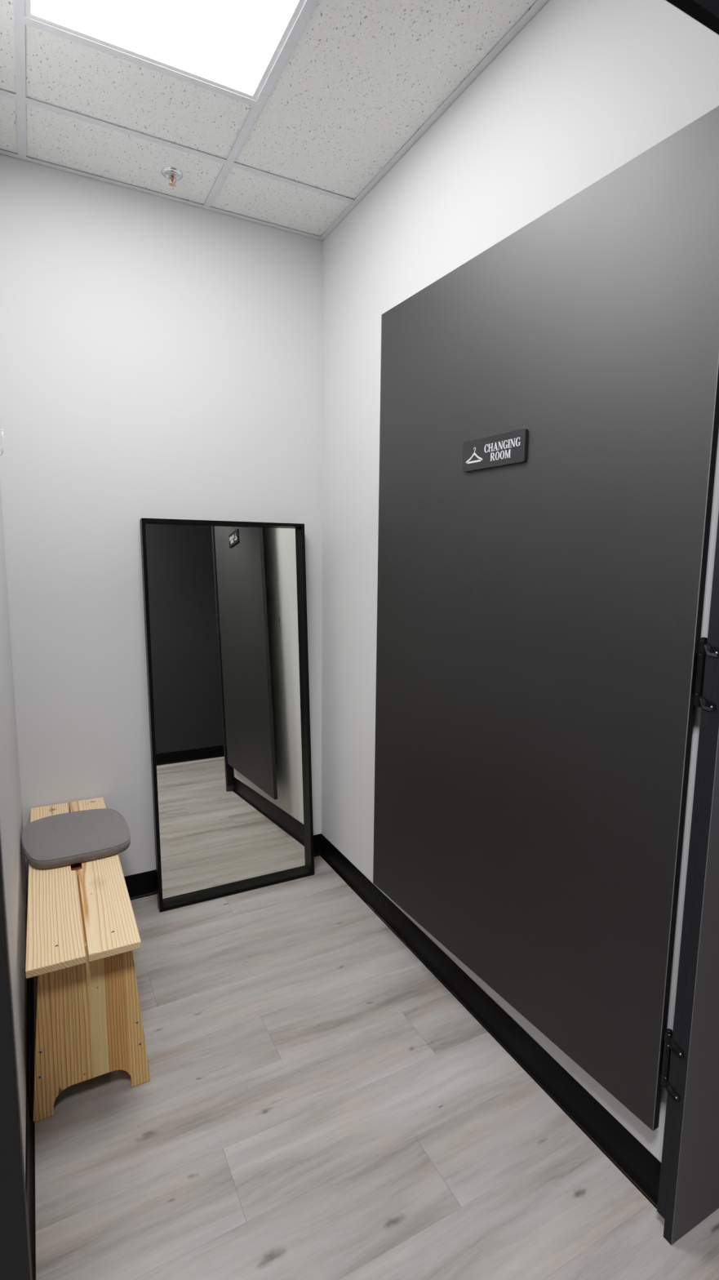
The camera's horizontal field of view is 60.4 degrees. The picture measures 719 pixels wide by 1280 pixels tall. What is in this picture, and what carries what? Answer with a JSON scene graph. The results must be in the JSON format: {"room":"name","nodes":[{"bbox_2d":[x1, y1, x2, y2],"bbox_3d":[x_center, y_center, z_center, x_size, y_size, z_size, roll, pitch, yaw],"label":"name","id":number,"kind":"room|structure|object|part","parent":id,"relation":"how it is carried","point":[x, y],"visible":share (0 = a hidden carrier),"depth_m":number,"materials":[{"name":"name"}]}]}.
{"room":"changing room","nodes":[
{"label":"changing room","id":0,"kind":"room"},
{"bbox_2d":[0,486,27,1177],"bbox_3d":[-0.875,-0.287,1.333,0.120,2.998,1.826,-3,9,-28],"label":"wall","id":1,"kind":"structure","parent":0,"point":[13,856],"depth_m":1.60,"materials":[{"name":"white paint"}]},
{"bbox_2d":[0,429,3,455],"bbox_3d":[-0.950,-0.521,1.617,0.035,0.074,0.024,-3,9,-28],"label":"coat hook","id":2,"kind":"object","parent":1,"relation":"attached to","point":[2,430],"visible":1,"depth_m":1.62,"materials":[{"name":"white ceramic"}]},
{"bbox_2d":[25,977,35,1279],"bbox_3d":[-0.831,1.144,1.560,0.013,0.101,1.826,-3,9,-28],"label":"baseboard","id":3,"kind":"structure","parent":1,"relation":"attached to","point":[30,1130],"depth_m":1.47,"materials":[{"name":"black plastic"}]},
{"bbox_2d":[0,154,323,893],"bbox_3d":[-0.734,-0.445,2.497,1.465,2.998,0.120,-3,9,-28],"label":"wall","id":4,"kind":"structure","parent":0,"point":[161,357],"depth_m":2.33,"materials":[{"name":"white paint"}]},
{"bbox_2d":[124,833,320,900],"bbox_3d":[-0.719,0.998,2.635,1.223,0.101,0.013,-3,9,-28],"label":"baseboard","id":5,"kind":"structure","parent":4,"relation":"attached to","point":[144,884],"depth_m":2.55,"materials":[{"name":"black plastic"}]},
{"bbox_2d":[0,0,549,240],"bbox_3d":[0.419,-1.596,1.054,4.400,0.300,3.436,-3,9,-28],"label":"ceiling","id":6,"kind":"structure","parent":0,"point":[353,86],"depth_m":1.81,"materials":[{"name":"tile"}]},
{"bbox_2d":[24,0,306,100],"bbox_3d":[-0.413,-1.507,1.371,0.591,0.012,0.626,-3,9,-28],"label":"recessed light","id":7,"kind":"object","parent":6,"relation":"in","point":[233,46],"visible":1,"depth_m":1.55,"materials":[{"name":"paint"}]},
{"bbox_2d":[160,167,182,186],"bbox_3d":[-0.647,-1.592,2.131,0.072,0.040,0.072,-3,9,-28],"label":"sprinkler","id":8,"kind":"object","parent":6,"relation":"attached to","point":[171,176],"visible":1,"depth_m":2.12,"materials":[{"name":"silver metal"}]},
{"bbox_2d":[33,855,718,1279],"bbox_3d":[0.392,1.251,1.434,4.200,0.050,3.216,-3,9,-28],"label":"floor","id":9,"kind":"structure","parent":0,"point":[316,1103],"depth_m":1.50,"materials":[{"name":"grey laminate"}]},
{"bbox_2d":[25,797,150,1122],"bbox_3d":[-0.884,0.911,1.950,0.280,0.456,1.020,-3,9,-27],"label":"bench","id":10,"kind":"object","parent":9,"relation":"on","point":[82,934],"visible":0.9,"depth_m":1.58,"materials":[{"name":"brown wood"}]},
{"bbox_2d":[21,808,130,869],"bbox_3d":[-0.942,0.648,2.052,0.322,0.037,0.359,-3,9,-28],"label":"seat cushion","id":11,"kind":"object","parent":10,"relation":"on","point":[64,839],"visible":1,"depth_m":1.99,"materials":[{"name":"grey fabric"}]},
{"bbox_3d":[-0.882,0.736,1.925,0.064,0.060,0.833,-3,9,-27],"label":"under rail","id":12,"kind":"part","parent":10,"relation":"part of","materials":[{"name":"brown wood"}]},
{"bbox_3d":[-0.688,0.975,1.575,0.280,0.435,0.020,-3,9,-27],"label":"panel","id":13,"kind":"part","parent":10,"relation":"part of","materials":[{"name":"brown wood"}]},
{"bbox_2d":[139,517,314,911],"bbox_3d":[-0.521,0.288,2.551,0.661,1.535,0.157,-3,9,-27],"label":"floor mirror","id":14,"kind":"object","parent":9,"relation":"on","point":[225,602],"visible":1,"depth_m":2.55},
{"bbox_2d":[321,0,718,1162],"bbox_3d":[0.315,-0.359,1.956,0.120,2.998,1.826,-3,9,-28],"label":"wall","id":15,"kind":"structure","parent":0,"point":[585,88],"depth_m":1.76,"materials":[{"name":"white paint"}]},
{"bbox_2d":[0,0,718,1279],"bbox_3d":[0.120,-0.055,0.831,3.100,2.696,0.038,-3,9,-28],"label":"door frame","id":16,"kind":"structure","parent":15,"relation":"attached to","point":[689,1189],"depth_m":1.19,"materials":[{"name":"grey laminate"}]},
{"bbox_3d":[1.075,-0.112,1.321,0.950,2.695,0.019,-3,9,-28],"label":"jamb panel","id":17,"kind":"part","parent":16,"relation":"part of","materials":[{"name":"grey laminate"}]},
{"bbox_2d":[320,833,661,1208],"bbox_3d":[0.239,1.079,2.122,0.013,0.101,1.826,-3,9,-28],"label":"baseboard","id":18,"kind":"structure","parent":15,"relation":"attached to","point":[631,1157],"depth_m":1.73,"materials":[{"name":"black plastic"}]},
{"bbox_2d":[373,106,718,1131],"bbox_3d":[0.364,-0.008,1.640,0.030,1.980,1.196,-4,9,-30],"label":"door","id":19,"kind":"structure","parent":15,"relation":"in","point":[541,651],"depth_m":1.44,"materials":[{"name":"grey laminate"}]},
{"bbox_2d":[462,428,528,471],"bbox_3d":[0.345,-0.487,1.598,0.008,0.079,0.234,-4,9,-30],"label":"door sign","id":20,"kind":"object","parent":19,"relation":"attached to","point":[508,448],"visible":1,"depth_m":1.58,"materials":[{"name":"grey plastic"}]}
]}

